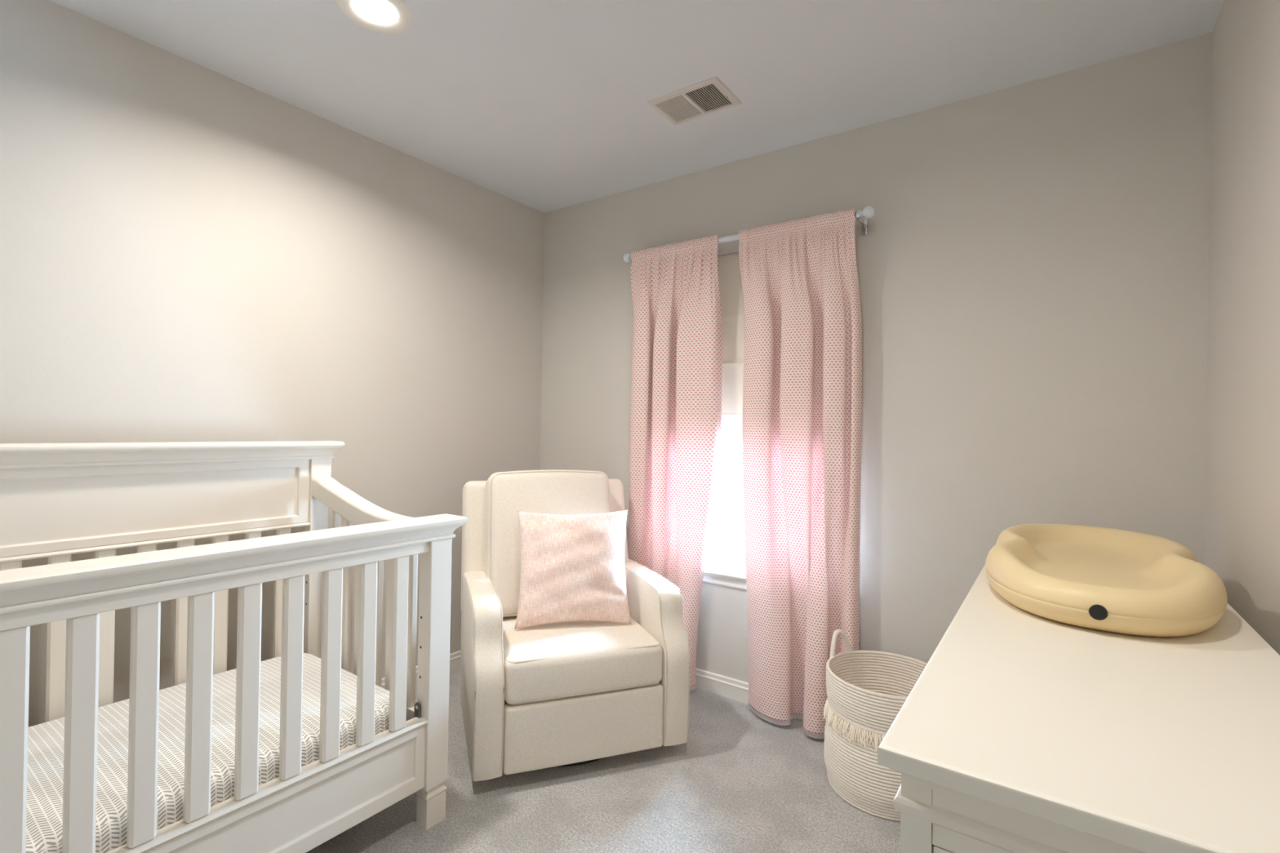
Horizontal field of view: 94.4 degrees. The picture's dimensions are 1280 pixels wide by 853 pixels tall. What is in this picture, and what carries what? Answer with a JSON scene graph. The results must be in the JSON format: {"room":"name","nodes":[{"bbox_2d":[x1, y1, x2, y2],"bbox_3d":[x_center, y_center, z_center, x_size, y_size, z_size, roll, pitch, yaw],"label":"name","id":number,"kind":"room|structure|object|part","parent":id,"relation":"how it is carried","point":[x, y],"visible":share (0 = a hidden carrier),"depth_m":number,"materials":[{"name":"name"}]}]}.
{"room":"bedroom","nodes":[
{"label":"bedroom","id":0,"kind":"room"},
{"bbox_2d":[0,0,544,727],"bbox_3d":[-1.601,-0.028,2.085,0.150,2.440,3.650,1,0,35],"label":"wall","id":1,"kind":"structure","parent":0,"point":[190,251],"depth_m":2.14,"materials":[{"name":"paint"}]},
{"bbox_2d":[381,650,460,688],"bbox_3d":[-1.558,1.150,2.027,0.016,0.086,3.334,1,0,35],"label":"baseboard","id":2,"kind":"structure","parent":1,"relation":"attached to","point":[455,658],"depth_m":2.92,"materials":[{"name":"white paint"}]},
{"bbox_2d":[306,668,900,852],"bbox_3d":[-0.421,1.260,1.229,3.096,0.100,3.650,1,0,35],"label":"floor","id":3,"kind":"structure","parent":0,"point":[741,781],"depth_m":1.90,"materials":[{"name":"grey carpet"}]},
{"bbox_2d":[0,440,467,852],"bbox_3d":[-1.291,0.624,1.480,0.810,1.144,1.454,1,0,35],"label":"crib","id":4,"kind":"object","parent":3,"relation":"on","point":[58,501],"visible":0.91,"depth_m":1.56,"materials":[{"name":"white paint"}]},
{"bbox_3d":[-1.589,0.235,1.697,0.034,0.248,1.238,1,0,35],"label":"headboard panel","id":5,"kind":"part","parent":4,"relation":"part of","materials":[{"name":"white paint"}]},
{"bbox_3d":[-1.579,0.081,1.692,0.081,0.066,1.454,1,0,35],"label":"headboard crown","id":6,"kind":"part","parent":4,"relation":"part of","materials":[{"name":"white paint"}]},
{"bbox_2d":[26,653,389,852],"bbox_3d":[-1.303,0.867,1.483,0.670,0.154,1.210,1,0,35],"label":"mattress","id":7,"kind":"object","parent":4,"relation":"on","point":[45,775],"visible":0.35,"depth_m":1.47,"materials":[{"name":"white fabric"}]},
{"bbox_3d":[-1.000,0.351,1.278,0.034,0.034,1.238,1,0,35],"label":"slat rail","id":8,"kind":"part","parent":4,"relation":"part of","materials":[{"name":"white paint"}]},
{"bbox_3d":[-0.995,0.302,1.275,0.098,0.066,1.454,1,0,35],"label":"rail","id":9,"kind":"part","parent":4,"relation":"part of","materials":[{"name":"white paint"}]},
{"bbox_3d":[-1.011,0.970,1.277,0.044,0.204,1.238,1,0,35],"label":"panel","id":10,"kind":"part","parent":4,"relation":"part of","materials":[{"name":"white paint"}]},
{"bbox_3d":[-1.220,0.656,2.235,0.046,1.087,0.077,1,0,35],"label":"post","id":11,"kind":"part","parent":4,"relation":"part of","materials":[{"name":"white paint"}]},
{"bbox_3d":[-0.920,0.281,2.026,0.684,0.176,0.070,1,0,35],"label":"rail","id":12,"kind":"part","parent":4,"relation":"part of","materials":[{"name":"white paint"}]},
{"bbox_3d":[-0.933,0.944,2.026,0.675,0.120,0.028,1,0,35],"label":"rail","id":13,"kind":"part","parent":4,"relation":"part of","materials":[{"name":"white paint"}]},
{"bbox_3d":[-0.632,0.775,1.817,0.059,0.866,0.077,1,0,35],"label":"post","id":14,"kind":"part","parent":4,"relation":"part of","materials":[{"name":"white paint"}]},
{"bbox_2d":[460,469,690,781],"bbox_3d":[-0.307,0.702,2.405,0.774,1.026,0.779,1,0,-20],"label":"armchair","id":15,"kind":"object","parent":3,"relation":"on","point":[571,693],"visible":0.84,"depth_m":2.12,"materials":[{"name":"beige fabric"}]},
{"bbox_3d":[-0.609,0.878,2.252,0.098,0.553,0.699,1,0,-20],"label":"arm","id":16,"kind":"part","parent":15,"relation":"part of","materials":[{"name":"beige fabric"}]},
{"bbox_3d":[-0.415,0.526,2.661,0.743,0.566,0.221,1,0,-20],"label":"frame","id":17,"kind":"part","parent":15,"relation":"part of","materials":[{"name":"beige fabric"}]},
{"bbox_2d":[484,469,610,617],"bbox_3d":[-0.386,0.488,2.549,0.546,0.599,0.278,1,0,-20],"label":"cushion","id":18,"kind":"object","parent":15,"relation":"on","point":[550,491],"depth_m":2.46,"materials":[{"name":"beige fabric"}]},
{"bbox_2d":[515,510,631,629],"bbox_3d":[-0.261,0.554,2.340,0.454,0.431,0.196,1,0,-8],"label":"throw pillow","id":19,"kind":"object","parent":15,"relation":"on","point":[573,568],"visible":1,"depth_m":2.29,"materials":[{"name":"pink fabric"}]},
{"bbox_2d":[502,616,662,703],"bbox_3d":[-0.279,0.855,2.327,0.569,0.175,0.612,1,0,-20],"label":"seat cushion","id":20,"kind":"object","parent":15,"relation":"on","point":[571,662],"depth_m":2.08,"materials":[{"name":"beige fabric"}]},
{"bbox_3d":[-0.188,1.047,2.071,0.569,0.222,0.054,1,0,-20],"label":"panel","id":21,"kind":"part","parent":15,"relation":"part of","materials":[{"name":"beige fabric"}]},
{"bbox_3d":[0.021,0.889,2.484,0.098,0.553,0.699,1,0,-20],"label":"arm","id":22,"kind":"part","parent":15,"relation":"part of","materials":[{"name":"beige fabric"}]},
{"bbox_2d":[822,629,927,821],"bbox_3d":[0.844,0.996,2.034,0.414,0.476,0.411,1,0,35],"label":"basket","id":23,"kind":"object","parent":3,"relation":"on","point":[867,691],"visible":0.6,"depth_m":1.94,"materials":[{"name":"fabric"}]},
{"bbox_3d":[0.743,0.806,2.201,0.121,0.099,0.034,1,0,-32],"label":"handle","id":24,"kind":"part","parent":23,"relation":"part of","materials":[{"name":"fabric"}]},
{"bbox_2d":[877,564,1279,852],"bbox_3d":[0.902,0.807,1.173,0.482,0.850,1.522,1,0,35],"label":"dresser","id":25,"kind":"object","parent":3,"relation":"on","point":[1022,731],"visible":0.85,"depth_m":0.71,"materials":[{"name":"beige paint"}]},
{"bbox_3d":[0.324,0.819,0.702,0.047,0.806,0.047,1,0,35],"label":"post","id":26,"kind":"part","parent":25,"relation":"part of","materials":[{"name":"beige paint"}]},
{"bbox_3d":[0.491,0.804,0.577,0.380,0.640,0.014,1,0,35],"label":"panel","id":27,"kind":"part","parent":25,"relation":"part of","materials":[{"name":"beige paint"}]},
{"bbox_3d":[0.496,0.470,0.578,0.382,0.024,0.018,1,0,35],"label":"rail","id":28,"kind":"part","parent":25,"relation":"part of","materials":[{"name":"beige paint"}]},
{"bbox_2d":[985,523,1227,636],"bbox_3d":[1.086,0.336,1.426,0.417,0.101,0.868,1,0,35],"label":"changing pad","id":29,"kind":"object","parent":25,"relation":"on","point":[1109,580],"visible":1,"depth_m":1.23,"materials":[{"name":"beige plastic"}]},
{"bbox_2d":[48,0,1223,213],"bbox_3d":[-0.378,-1.289,1.236,3.096,0.120,3.650,1,0,35],"label":"ceiling","id":30,"kind":"structure","parent":0,"point":[541,105],"depth_m":1.98,"materials":[{"name":"paint"}]},
{"bbox_2d":[336,0,412,33],"bbox_3d":[-0.785,-1.232,1.757,0.206,0.007,0.206,1,0,35],"label":"recessed light","id":31,"kind":"object","parent":30,"relation":"in","point":[384,16],"visible":1,"depth_m":1.77,"materials":[{"name":"white paint"}]},
{"bbox_2d":[646,76,741,125],"bbox_3d":[0.203,-1.209,2.226,0.294,0.016,0.200,1,0,35],"label":"ceiling vent","id":32,"kind":"object","parent":30,"relation":"in","point":[711,95],"visible":1,"depth_m":2.21,"materials":[{"name":"metal"}]},
{"bbox_2d":[539,32,1212,683],"bbox_3d":[0.613,0.011,2.660,2.796,2.440,0.150,1,0,35],"label":"wall","id":33,"kind":"structure","parent":0,"point":[1033,258],"depth_m":2.14,"materials":[{"name":"paint"}]},
{"bbox_2d":[702,440,746,590],"bbox_3d":[0.483,-0.036,2.728,0.995,1.530,0.181,1,0,35],"label":"window","id":34,"kind":"structure","parent":33,"relation":"in","point":[724,567],"depth_m":2.77,"materials":[{"name":"white plastic"}]},
{"bbox_3d":[0.490,0.288,2.745,0.849,0.697,0.030,1,0,35],"label":"sash","id":35,"kind":"part","parent":34,"relation":"part of","materials":[{"name":"white plastic"}]},
{"bbox_3d":[0.508,-0.068,2.763,0.905,1.465,0.095,1,0,35],"label":"frame","id":36,"kind":"part","parent":34,"relation":"part of","materials":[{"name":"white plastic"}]},
{"bbox_2d":[717,253,744,440],"bbox_3d":[0.481,-0.367,2.717,0.893,0.865,0.038,1,0,35],"label":"roman shade","id":37,"kind":"object","parent":33,"relation":"attached to","point":[731,287],"visible":0.16,"depth_m":2.74,"materials":[{"name":"beige fabric"}]},
{"bbox_2d":[622,205,875,262],"bbox_3d":[0.429,-0.812,2.633,1.194,0.080,0.123,1,0,35],"label":"curtain rod","id":38,"kind":"object","parent":33,"relation":"attached to","point":[868,211],"visible":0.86,"depth_m":2.37,"materials":[{"name":"silver metal"}]},
{"bbox_2d":[628,234,722,691],"bbox_3d":[0.146,0.175,2.790,0.494,2.060,0.101,1,0,35],"label":"curtain","id":39,"kind":"object","parent":38,"relation":"hanging from","point":[677,371],"visible":0.77,"depth_m":2.75,"materials":[{"name":"pink fabric"}]},
{"bbox_2d":[738,207,862,738],"bbox_3d":[0.635,0.183,2.430,0.522,2.061,0.128,1,0,38],"label":"curtain","id":40,"kind":"object","parent":38,"relation":"hanging from","point":[802,389],"visible":0.96,"depth_m":2.40,"materials":[{"name":"pink fabric"}]},
{"bbox_2d":[695,667,803,720],"bbox_3d":[0.545,1.187,2.590,2.796,0.086,0.016,1,0,35],"label":"baseboard","id":41,"kind":"structure","parent":33,"relation":"attached to","point":[737,690],"depth_m":2.70,"materials":[{"name":"white paint"}]},
{"bbox_2d":[1204,0,1279,655],"bbox_3d":[0.802,0.009,0.380,0.150,2.440,3.650,1,0,35],"label":"wall","id":42,"kind":"structure","parent":0,"point":[1242,497],"depth_m":1.42,"materials":[{"name":"paint"}]}
]}

